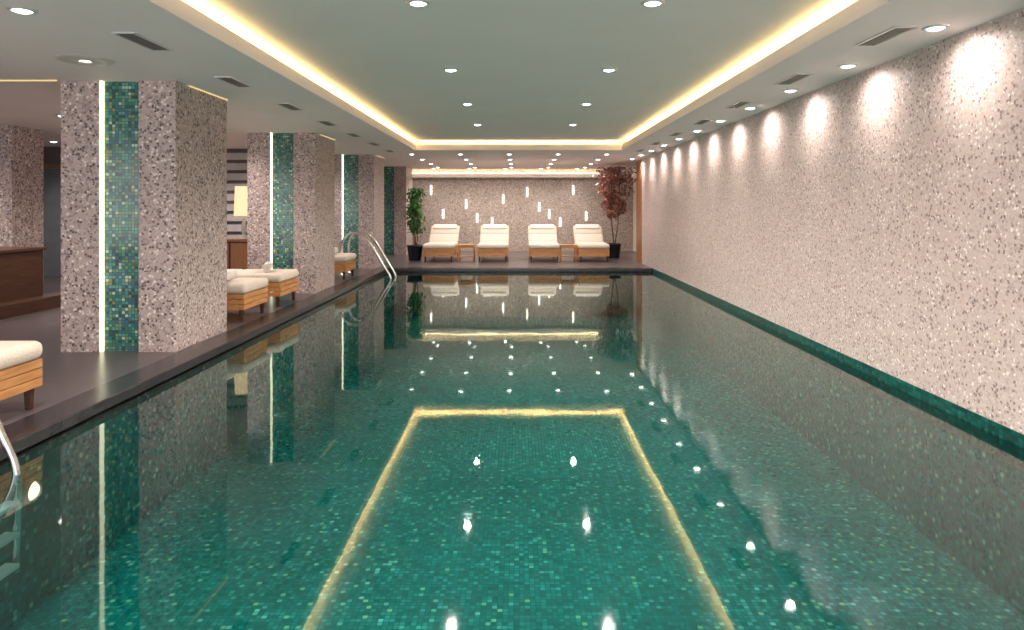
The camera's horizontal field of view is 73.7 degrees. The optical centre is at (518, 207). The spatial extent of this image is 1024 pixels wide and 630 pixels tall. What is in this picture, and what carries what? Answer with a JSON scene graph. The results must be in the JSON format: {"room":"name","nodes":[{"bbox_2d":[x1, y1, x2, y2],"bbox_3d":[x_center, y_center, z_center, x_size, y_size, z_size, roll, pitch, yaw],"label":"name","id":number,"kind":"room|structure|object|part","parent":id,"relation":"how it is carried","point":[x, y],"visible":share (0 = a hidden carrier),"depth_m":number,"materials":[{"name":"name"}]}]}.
{"room":"indoor swimming pool","nodes":[
{"label":"indoor swimming pool","id":0,"kind":"room"},
{"bbox_2d":[44,147,60,163],"bbox_3d":[-9.400,0.080,13.675,3.200,2.600,0.150,0,0,0],"label":"wall","id":1,"kind":"structure","parent":0,"point":[52,155],"depth_m":13.60,"materials":[{"name":"paint"}]},
{"bbox_2d":[44,164,60,167],"bbox_3d":[-9.250,0.255,13.640,1.000,2.250,0.120,0,0,0],"label":"door","id":2,"kind":"structure","parent":1,"relation":"in","point":[45,165],"depth_m":13.58,"materials":[{"name":"brown wood"}]},
{"bbox_2d":[44,168,60,276],"bbox_3d":[-9.250,0.295,13.645,0.860,2.170,0.030,0,0,0],"label":"window","id":3,"kind":"structure","parent":2,"relation":"attached to","point":[52,176],"depth_m":13.63,"materials":[{"name":"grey glass"}]},
{"bbox_2d":[0,251,648,466],"bbox_3d":[-3.650,1.440,10.000,14.700,0.120,24.000,0,0,0],"label":"floor","id":4,"kind":"structure","parent":0,"point":[65,375],"depth_m":7.17,"materials":[{"name":"tile"}]},
{"bbox_2d":[0,420,22,580],"bbox_3d":[-3.087,1.280,3.500,0.735,1.442,0.610,0,0,0],"label":"pool ladder","id":5,"kind":"object","parent":4,"relation":"attached to","point":[15,505],"visible":1,"depth_m":3.73,"materials":[{"name":"silver metal"}]},
{"bbox_2d":[0,341,41,409],"bbox_3d":[-4.265,0.917,4.350,1.970,0.925,0.796,0,0,0],"label":"sun lounger","id":6,"kind":"object","parent":4,"relation":"on","point":[20,364],"visible":1,"depth_m":4.55,"materials":[{"name":"brown wood"}]},
{"bbox_3d":[-4.275,1.137,4.350,1.950,0.187,0.780,0,0,0],"label":"frame","id":7,"kind":"part","parent":6,"relation":"part of","materials":[{"name":"brown wood"}]},
{"bbox_3d":[-3.355,1.215,4.685,0.060,0.330,0.060,0,0,0],"label":"leg","id":8,"kind":"part","parent":6,"relation":"part of","materials":[{"name":"brown wood"}]},
{"bbox_2d":[0,125,43,294],"bbox_3d":[-8.075,0.080,10.385,1.250,2.600,0.670,0,0,0],"label":"column","id":9,"kind":"structure","parent":4,"relation":"on","point":[21,148],"depth_m":10.22,"materials":[{"name":"stone"}]},
{"bbox_2d":[0,247,60,319],"bbox_3d":[-6.900,0.960,8.390,1.040,0.840,2.820,0,0,0],"label":"reception counter","id":10,"kind":"object","parent":4,"relation":"on","point":[21,268],"depth_m":9.04,"materials":[{"name":"brown wood"}]},
{"bbox_3d":[-7.000,0.980,8.250,0.800,0.800,2.500,0,0,0],"label":"partition panel","id":11,"kind":"part","parent":10,"relation":"part of","materials":[{"name":"brown wood"}]},
{"bbox_3d":[-6.995,0.560,8.255,0.850,0.040,2.550,0,0,0],"label":"rail","id":12,"kind":"part","parent":10,"relation":"part of","materials":[{"name":"brown wood"}]},
{"bbox_2d":[61,81,226,351],"bbox_3d":[-3.830,0.080,7.115,1.100,2.600,1.150,0,0,0],"label":"column","id":13,"kind":"structure","parent":4,"relation":"on","point":[144,163],"depth_m":6.58,"materials":[{"name":"stone"}]},
{"bbox_3d":[-3.813,0.080,6.597,0.356,2.598,0.024,0,0,0],"label":"mosaic panel","id":14,"kind":"part","parent":13,"relation":"part of","materials":[{"name":"teal tile"}]},
{"bbox_2d":[227,149,246,237],"bbox_3d":[-6.250,0.080,14.050,3.100,2.600,0.100,0,0,0],"label":"slatted screen","id":15,"kind":"object","parent":4,"relation":"on","point":[236,158],"visible":0.02,"depth_m":14.00,"materials":[{"name":"paint"}]},
{"bbox_2d":[227,238,246,269],"bbox_3d":[-5.150,0.970,12.400,1.060,0.820,0.440,0,0,0],"label":"sideboard","id":16,"kind":"object","parent":4,"relation":"on","point":[236,248],"visible":0.16,"depth_m":12.19,"materials":[{"name":"brown wood"}]},
{"bbox_3d":[-5.400,0.935,12.193,0.460,0.610,0.015,0,0,0],"label":"door","id":17,"kind":"part","parent":16,"relation":"part of","materials":[{"name":"brown wood"}]},
{"bbox_2d":[227,238,246,241],"bbox_3d":[-5.150,0.580,12.400,1.060,0.040,0.440,0,0,0],"label":"countertop","id":18,"kind":"structure","parent":16,"relation":"on","point":[228,239],"depth_m":12.18,"materials":[{"name":"brown wood"}]},
{"bbox_3d":[-4.900,0.935,12.193,0.460,0.610,0.015,0,0,0],"label":"door","id":19,"kind":"part","parent":16,"relation":"part of","materials":[{"name":"brown wood"}]},
{"bbox_2d":[234,186,246,238],"bbox_3d":[-4.960,0.085,12.350,0.340,0.950,0.340,0,0,0],"label":"table lamp","id":20,"kind":"object","parent":16,"relation":"on","point":[240,198],"visible":0.79,"depth_m":12.21,"materials":[{"name":"fabric"}]},
{"bbox_3d":[-4.960,-0.125,12.350,0.340,0.530,0.340,0,0,0],"label":"lamp shade","id":21,"kind":"part","parent":20,"relation":"part of","materials":[{"name":"beige fabric"}]},
{"bbox_2d":[227,277,267,321],"bbox_3d":[-4.265,0.917,8.620,1.970,0.925,0.796,0,0,0],"label":"sun lounger","id":22,"kind":"object","parent":4,"relation":"on","point":[243,293],"visible":0.32,"depth_m":8.36,"materials":[{"name":"brown wood"}]},
{"bbox_2d":[227,269,236,280],"bbox_3d":[-3.616,0.838,8.450,0.123,0.128,0.380,0,0,0],"label":"rolled towel","id":23,"kind":"object","parent":22,"relation":"on","point":[231,274],"visible":0.44,"depth_m":8.50,"materials":[{"name":"white fabric"}]},
{"bbox_3d":[-3.355,1.215,8.285,0.060,0.330,0.060,0,0,0],"label":"leg","id":24,"kind":"part","parent":22,"relation":"part of","materials":[{"name":"brown wood"}]},
{"bbox_3d":[-4.275,1.137,8.620,1.950,0.187,0.780,0,0,0],"label":"frame","id":25,"kind":"part","parent":22,"relation":"part of","materials":[{"name":"brown wood"}]},
{"bbox_3d":[-3.355,1.215,8.955,0.060,0.330,0.060,0,0,0],"label":"leg","id":26,"kind":"part","parent":22,"relation":"part of","materials":[{"name":"brown wood"}]},
{"bbox_2d":[227,269,298,306],"bbox_3d":[-4.265,0.917,9.870,1.970,0.925,0.796,0,0,0],"label":"sun lounger","id":27,"kind":"object","parent":4,"relation":"on","point":[281,282],"visible":0.27,"depth_m":9.60,"materials":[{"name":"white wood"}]},
{"bbox_2d":[262,261,272,271],"bbox_3d":[-3.596,0.838,9.801,0.123,0.128,0.380,0,0,-17],"label":"rolled towel","id":28,"kind":"object","parent":27,"relation":"on","point":[267,266],"visible":1,"depth_m":9.63,"materials":[{"name":"white fabric"}]},
{"bbox_3d":[-3.355,1.215,9.535,0.060,0.330,0.060,0,0,0],"label":"leg","id":29,"kind":"part","parent":27,"relation":"part of","materials":[{"name":"brown wood"}]},
{"bbox_3d":[-4.275,1.137,9.870,1.950,0.187,0.780,0,0,0],"label":"frame","id":30,"kind":"part","parent":27,"relation":"part of","materials":[{"name":"brown wood"}]},
{"bbox_2d":[247,133,334,292],"bbox_3d":[-3.830,0.080,11.625,1.100,2.600,1.150,0,0,0],"label":"column","id":31,"kind":"structure","parent":4,"relation":"on","point":[291,176],"depth_m":11.05,"materials":[{"name":"stone"}]},
{"bbox_3d":[-3.813,0.080,11.107,0.356,2.598,0.024,0,0,0],"label":"mosaic panel","id":32,"kind":"part","parent":31,"relation":"part of","materials":[{"name":"teal tile"}]},
{"bbox_2d":[0,267,652,460],"bbox_3d":[-0.085,1.416,7.175,6.330,0.080,17.350,0,0,0],"label":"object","id":33,"kind":"structure","parent":4,"relation":"attached to","point":[28,431],"depth_m":6.12,"materials":[{"name":"stone"}]},
{"bbox_2d":[335,253,355,279],"bbox_3d":[-4.265,0.917,13.500,1.970,0.925,0.796,0,0,0],"label":"sun lounger","id":34,"kind":"object","parent":4,"relation":"on","point":[347,260],"visible":0.3,"depth_m":13.15,"materials":[{"name":"brown wood"}]},
{"bbox_3d":[-4.275,1.137,13.500,1.950,0.187,0.780,0,0,0],"label":"frame","id":35,"kind":"part","parent":34,"relation":"part of","materials":[{"name":"brown wood"}]},
{"bbox_2d":[335,154,383,268],"bbox_3d":[-3.830,0.080,16.125,1.100,2.600,1.150,0,0,0],"label":"column","id":36,"kind":"structure","parent":4,"relation":"on","point":[359,179],"depth_m":15.55,"materials":[{"name":"stone"}]},
{"bbox_3d":[-3.813,0.080,15.607,0.356,2.598,0.024,0,0,0],"label":"mosaic panel","id":37,"kind":"part","parent":36,"relation":"part of","materials":[{"name":"green tile"}]},
{"bbox_2d":[340,231,397,306],"bbox_3d":[-3.131,1.272,14.375,1.102,1.557,0.671,0,0,0],"label":"pool ladder","id":38,"kind":"object","parent":4,"relation":"attached to","point":[351,234],"visible":0.57,"depth_m":14.10,"materials":[{"name":"silver metal"}]},
{"bbox_2d":[384,166,411,254],"bbox_3d":[-3.830,0.080,20.575,1.100,2.600,1.150,0,0,0],"label":"column","id":39,"kind":"structure","parent":4,"relation":"on","point":[397,179],"depth_m":20.05,"materials":[{"name":"stone"}]},
{"bbox_3d":[-3.813,0.080,20.057,0.356,2.598,0.024,0,0,0],"label":"mosaic panel","id":40,"kind":"part","parent":39,"relation":"part of","materials":[{"name":"green tile"}]},
{"bbox_2d":[404,188,426,260],"bbox_3d":[-2.744,0.419,17.983,0.656,1.922,0.544,0,0,42],"label":"potted plant","id":41,"kind":"object","parent":4,"relation":"on","point":[414,251],"visible":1,"depth_m":17.91,"materials":[{"name":"green plant"}]},
{"bbox_3d":[-2.720,1.180,18.000,0.440,0.400,0.440,0,0,0],"label":"pot","id":42,"kind":"part","parent":41,"relation":"part of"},
{"bbox_2d":[423,224,459,261],"bbox_3d":[-2.030,0.917,18.315,0.796,0.925,1.970,0,0,0],"label":"sun lounger","id":43,"kind":"object","parent":4,"relation":"on","point":[443,240],"visible":0.94,"depth_m":18.54,"materials":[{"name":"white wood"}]},
{"bbox_3d":[-2.030,1.137,18.325,0.780,0.187,1.950,0,0,0],"label":"frame","id":44,"kind":"part","parent":43,"relation":"part of","materials":[{"name":"brown wood"}]},
{"bbox_2d":[429,226,459,241],"bbox_3d":[-2.030,0.739,18.824,0.796,0.493,0.635,0,0,0],"label":"backrest cushion","id":45,"kind":"object","parent":43,"relation":"on","point":[438,233],"depth_m":18.76,"materials":[{"name":"white fabric"}]},
{"bbox_2d":[433,224,456,228],"bbox_3d":[-2.030,0.518,19.004,0.660,0.126,0.155,0,0,0],"label":"cushion","id":46,"kind":"object","parent":43,"relation":"on","point":[436,226],"depth_m":18.97,"materials":[{"name":"white fabric"}]},
{"bbox_2d":[458,244,474,261],"bbox_3d":[-1.341,1.163,17.750,0.418,0.435,0.420,0,0,0],"label":"side table","id":47,"kind":"object","parent":4,"relation":"on","point":[460,246],"visible":1,"depth_m":17.57,"materials":[{"name":"brown wood"}]},
{"bbox_2d":[477,224,508,261],"bbox_3d":[-0.650,0.917,18.315,0.796,0.925,1.970,0,0,0],"label":"sun lounger","id":48,"kind":"object","parent":4,"relation":"on","point":[494,238],"visible":1,"depth_m":18.54,"materials":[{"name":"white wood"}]},
{"bbox_3d":[-0.650,1.137,18.325,0.780,0.187,1.950,0,0,0],"label":"frame","id":49,"kind":"part","parent":48,"relation":"part of","materials":[{"name":"brown wood"}]},
{"bbox_2d":[480,226,508,242],"bbox_3d":[-0.650,0.739,18.824,0.796,0.493,0.635,0,0,0],"label":"backrest cushion","id":50,"kind":"object","parent":48,"relation":"on","point":[487,233],"depth_m":18.76,"materials":[{"name":"white fabric"}]},
{"bbox_2d":[483,224,506,228],"bbox_3d":[-0.650,0.518,19.004,0.660,0.126,0.155,0,0,0],"label":"cushion","id":51,"kind":"object","parent":48,"relation":"on","point":[485,226],"depth_m":18.97,"materials":[{"name":"white fabric"}]},
{"bbox_2d":[0,296,1023,629],"bbox_3d":[0.040,1.930,7.050,6.080,1.100,17.100,0,0,0],"label":"swimming pool","id":52,"kind":"object","parent":4,"relation":"in","point":[509,462],"visible":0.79,"depth_m":5.56,"materials":[{"name":"tile"}]},
{"bbox_2d":[22,477,41,504],"bbox_3d":[-2.985,1.740,4.200,0.030,0.160,0.160,0,0,0],"label":"lamp","id":53,"kind":"object","parent":52,"relation":"attached to","point":[32,488],"visible":0.98,"depth_m":4.18,"materials":[{"name":"glass"}]},
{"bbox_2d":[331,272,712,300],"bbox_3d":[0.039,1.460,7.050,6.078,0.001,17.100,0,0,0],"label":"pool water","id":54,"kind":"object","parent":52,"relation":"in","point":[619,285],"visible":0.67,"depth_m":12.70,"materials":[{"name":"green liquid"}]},
{"bbox_2d":[528,224,559,261],"bbox_3d":[0.670,0.917,18.315,0.796,0.925,1.970,0,0,0],"label":"sun lounger","id":55,"kind":"object","parent":4,"relation":"on","point":[542,238],"visible":1,"depth_m":18.54,"materials":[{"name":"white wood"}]},
{"bbox_2d":[530,224,553,228],"bbox_3d":[0.670,0.518,19.004,0.660,0.126,0.155,0,0,0],"label":"cushion","id":56,"kind":"object","parent":55,"relation":"on","point":[533,226],"depth_m":18.97,"materials":[{"name":"white fabric"}]},
{"bbox_2d":[528,226,556,242],"bbox_3d":[0.670,0.739,18.824,0.796,0.493,0.635,0,0,0],"label":"backrest cushion","id":57,"kind":"object","parent":55,"relation":"on","point":[535,233],"depth_m":18.76,"materials":[{"name":"white fabric"}]},
{"bbox_3d":[0.670,1.137,18.325,0.780,0.187,1.950,0,0,0],"label":"frame","id":58,"kind":"part","parent":55,"relation":"part of","materials":[{"name":"brown wood"}]},
{"bbox_2d":[560,244,576,261],"bbox_3d":[1.299,1.163,17.750,0.418,0.435,0.420,0,0,0],"label":"side table","id":59,"kind":"object","parent":4,"relation":"on","point":[574,246],"visible":0.98,"depth_m":17.56,"materials":[{"name":"brown wood"}]},
{"bbox_3d":[1.490,1.175,17.560,0.036,0.410,0.036,0,0,0],"label":"leg","id":60,"kind":"part","parent":59,"relation":"part of","materials":[{"name":"brown wood"}]},
{"bbox_2d":[573,224,609,261],"bbox_3d":[1.930,0.917,18.315,0.796,0.925,1.970,0,0,0],"label":"sun lounger","id":61,"kind":"object","parent":4,"relation":"on","point":[588,238],"visible":0.86,"depth_m":18.54,"materials":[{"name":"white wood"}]},
{"bbox_2d":[576,224,599,228],"bbox_3d":[1.930,0.518,19.004,0.660,0.126,0.155,0,0,0],"label":"cushion","id":62,"kind":"object","parent":61,"relation":"on","point":[578,226],"depth_m":18.97,"materials":[{"name":"white fabric"}]},
{"bbox_2d":[573,226,603,242],"bbox_3d":[1.930,0.739,18.824,0.796,0.493,0.635,0,0,0],"label":"backrest cushion","id":63,"kind":"object","parent":61,"relation":"on","point":[581,233],"depth_m":18.75,"materials":[{"name":"white fabric"}]},
{"bbox_3d":[1.930,1.137,18.325,0.780,0.187,1.950,0,0,0],"label":"frame","id":64,"kind":"part","parent":61,"relation":"part of","materials":[{"name":"brown wood"}]},
{"bbox_2d":[592,166,635,257],"bbox_3d":[2.704,0.114,18.861,1.327,2.532,1.109,0,0,6],"label":"potted plant","id":65,"kind":"object","parent":4,"relation":"on","point":[612,198],"visible":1,"depth_m":18.79,"materials":[{"name":"red plant"}]},
{"bbox_3d":[2.640,1.180,18.900,0.440,0.400,0.440,0,0,0],"label":"pot","id":66,"kind":"part","parent":65,"relation":"part of","materials":[{"name":"black plastic"}]},
{"bbox_2d":[0,0,1023,168],"bbox_3d":[-3.575,-1.395,10.000,14.850,0.350,24.000,0,0,0],"label":"ceiling","id":67,"kind":"structure","parent":0,"point":[204,49],"depth_m":6.15,"materials":[{"name":"paint"}]},
{"bbox_2d":[5,6,38,14],"bbox_3d":[-3.050,-1.210,4.200,0.168,0.020,0.168,0,0,0],"label":"recessed light","id":68,"kind":"object","parent":67,"relation":"in","point":[17,9],"visible":1,"depth_m":4.17,"materials":[{"name":"white"}]},
{"bbox_2d":[0,80,56,80],"bbox_3d":[-4.700,-1.214,6.508,0.600,0.012,0.015,0,0,0],"label":"recessed light","id":69,"kind":"object","parent":67,"relation":"in","point":[0,80],"visible":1,"depth_m":6.50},
{"bbox_2d":[53,53,115,65],"bbox_3d":[-3.550,-1.210,5.600,0.440,0.020,0.440,0,0,0],"label":"ceiling light","id":70,"kind":"object","parent":67,"relation":"in","point":[74,58],"visible":1,"depth_m":5.54,"materials":[{"name":"metal"}]},
{"bbox_2d":[111,32,172,50],"bbox_3d":[-2.740,-1.215,5.000,0.160,0.010,0.540,0,0,0],"label":"ceiling vent","id":71,"kind":"object","parent":67,"relation":"in","point":[133,37],"visible":1,"depth_m":4.97,"materials":[{"name":"metal"}]},
{"bbox_2d":[189,85,227,100],"bbox_3d":[-3.270,-1.214,7.240,0.010,0.012,0.900,0,0,0],"label":"light strip","id":72,"kind":"object","parent":67,"relation":"in","point":[189,85],"visible":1,"depth_m":7.19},
{"bbox_2d":[214,76,253,87],"bbox_3d":[-2.740,-1.215,6.600,0.160,0.010,0.540,0,0,0],"label":"ceiling vent","id":73,"kind":"object","parent":67,"relation":"in","point":[230,80],"visible":1,"depth_m":6.57,"materials":[{"name":"metal"}]},
{"bbox_2d":[275,103,302,109],"bbox_3d":[-2.740,-1.215,8.200,0.160,0.010,0.540,0,0,0],"label":"ceiling vent","id":74,"kind":"object","parent":67,"relation":"in","point":[289,106],"visible":1,"depth_m":8.16,"materials":[{"name":"metal"}]},
{"bbox_2d":[317,121,337,125],"bbox_3d":[-2.740,-1.215,9.800,0.160,0.010,0.540,0,0,0],"label":"ceiling vent","id":75,"kind":"object","parent":67,"relation":"in","point":[327,123],"visible":1,"depth_m":9.80,"materials":[{"name":"metal"}]},
{"bbox_2d":[345,133,361,136],"bbox_3d":[-2.740,-1.215,11.400,0.160,0.010,0.540,0,0,0],"label":"ceiling vent","id":76,"kind":"object","parent":67,"relation":"in","point":[349,134],"visible":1,"depth_m":11.31,"materials":[{"name":"metal"}]},
{"bbox_2d":[182,0,856,141],"bbox_3d":[0.010,-1.445,6.740,5.120,0.050,16.080,0,0,0],"label":"raised panel","id":77,"kind":"object","parent":67,"relation":"attached to","point":[527,68],"visible":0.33,"depth_m":6.24,"materials":[{"name":"paint"}]},
{"bbox_2d":[406,0,429,6],"bbox_3d":[-0.690,-1.410,4.720,0.168,0.020,0.168,0,0,0],"label":"recessed light","id":78,"kind":"object","parent":77,"relation":"attached to","point":[415,3],"visible":1,"depth_m":4.69,"materials":[{"name":"white"}]},
{"bbox_2d":[443,68,458,71],"bbox_3d":[-0.690,-1.410,7.000,0.168,0.020,0.168,0,0,0],"label":"recessed light","id":79,"kind":"object","parent":77,"relation":"attached to","point":[444,69],"visible":1,"depth_m":6.96,"materials":[{"name":"white"}]},
{"bbox_2d":[601,68,616,71],"bbox_3d":[0.930,-1.410,7.000,0.168,0.020,0.168,0,0,0],"label":"recessed light","id":80,"kind":"object","parent":77,"relation":"attached to","point":[603,69],"visible":1,"depth_m":6.96,"materials":[{"name":"white"}]},
{"bbox_2d":[640,0,664,6],"bbox_3d":[0.930,-1.410,4.720,0.168,0.020,0.168,0,0,0],"label":"recessed light","id":81,"kind":"object","parent":77,"relation":"attached to","point":[646,3],"visible":1,"depth_m":4.69,"materials":[{"name":"white"}]},
{"bbox_2d":[649,142,662,144],"bbox_3d":[2.600,-1.215,12.850,0.160,0.010,0.540,0,0,0],"label":"ceiling vent","id":82,"kind":"object","parent":67,"relation":"in","point":[653,143],"visible":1,"depth_m":12.85,"materials":[{"name":"metal"}]},
{"bbox_2d":[668,132,684,135],"bbox_3d":[2.600,-1.215,11.250,0.160,0.010,0.540,0,0,0],"label":"ceiling vent","id":83,"kind":"object","parent":67,"relation":"in","point":[674,133],"visible":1,"depth_m":11.20,"materials":[{"name":"metal"}]},
{"bbox_2d":[692,119,712,124],"bbox_3d":[2.600,-1.215,9.650,0.160,0.010,0.540,0,0,0],"label":"ceiling vent","id":84,"kind":"object","parent":67,"relation":"in","point":[702,121],"visible":1,"depth_m":9.61,"materials":[{"name":"metal"}]},
{"bbox_2d":[725,101,752,108],"bbox_3d":[2.600,-1.215,8.050,0.160,0.010,0.540,0,0,0],"label":"ceiling vent","id":85,"kind":"object","parent":67,"relation":"in","point":[739,104],"visible":1,"depth_m":8.03,"materials":[{"name":"metal"}]},
{"bbox_2d":[782,89,798,91],"bbox_3d":[2.820,-1.210,7.070,0.168,0.020,0.168,0,0,0],"label":"recessed light","id":86,"kind":"object","parent":67,"relation":"in","point":[785,90],"visible":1,"depth_m":7.03,"materials":[{"name":"white"}]},
{"bbox_2d":[774,73,813,84],"bbox_3d":[2.600,-1.215,6.450,0.160,0.010,0.540,0,0,0],"label":"ceiling vent","id":87,"kind":"object","parent":67,"relation":"in","point":[796,77],"visible":1,"depth_m":6.42,"materials":[{"name":"metal"}]},
{"bbox_2d":[837,63,858,67],"bbox_3d":[2.820,-1.210,5.840,0.168,0.020,0.168,0,0,0],"label":"recessed light","id":88,"kind":"object","parent":67,"relation":"in","point":[849,65],"visible":1,"depth_m":5.80,"materials":[{"name":"white"}]},
{"bbox_2d":[854,26,917,46],"bbox_3d":[2.600,-1.215,4.850,0.160,0.010,0.540,0,0,0],"label":"ceiling vent","id":89,"kind":"object","parent":67,"relation":"in","point":[893,32],"visible":1,"depth_m":4.83,"materials":[{"name":"metal"}]},
{"bbox_2d":[922,24,950,30],"bbox_3d":[2.820,-1.210,4.610,0.168,0.020,0.168,0,0,0],"label":"recessed light","id":90,"kind":"object","parent":67,"relation":"in","point":[937,27],"visible":1,"depth_m":4.58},
{"bbox_2d":[412,169,632,250],"bbox_3d":[-3.575,-0.095,22.100,14.850,2.950,0.200,0,0,0],"label":"wall","id":91,"kind":"structure","parent":0,"point":[518,211],"depth_m":22.00,"materials":[{"name":"stone"}]},
{"bbox_2d":[412,174,633,177],"bbox_3d":[0.050,-1.040,21.930,7.300,0.120,0.140,0,0,0],"label":"trim","id":92,"kind":"structure","parent":91,"relation":"attached to","point":[413,175],"depth_m":21.86,"materials":[{"name":"white paint"}]},
{"bbox_2d":[412,173,598,173],"bbox_3d":[-0.500,-1.110,21.910,6.200,0.020,0.080,0,0,0],"label":"light strip","id":93,"kind":"object","parent":92,"relation":"on","point":[412,173],"visible":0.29,"depth_m":21.87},
{"bbox_2d":[633,169,635,251],"bbox_3d":[3.775,-0.095,19.500,0.150,2.950,5.000,0,0,0],"label":"wall","id":94,"kind":"structure","parent":0,"point":[634,177],"depth_m":21.72,"materials":[{"name":"white paint"}]},
{"bbox_2d":[636,159,641,262],"bbox_3d":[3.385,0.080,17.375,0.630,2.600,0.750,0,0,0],"label":"door","id":95,"kind":"structure","parent":94,"relation":"in","point":[639,162],"depth_m":17.28,"materials":[{"name":"brown wood"}]},
{"bbox_2d":[642,8,1023,433],"bbox_3d":[3.180,-0.095,7.500,0.200,2.950,19.000,0,0,0],"label":"wall","id":96,"kind":"structure","parent":0,"point":[874,216],"depth_m":5.73,"materials":[{"name":"stone"}]},
{"bbox_2d":[653,269,1023,470],"bbox_3d":[3.086,1.490,7.035,0.028,0.220,17.070,0,0,0],"label":"trim","id":97,"kind":"structure","parent":96,"relation":"attached to","point":[1002,442],"depth_m":5.56,"materials":[{"name":"tile"}]}
]}

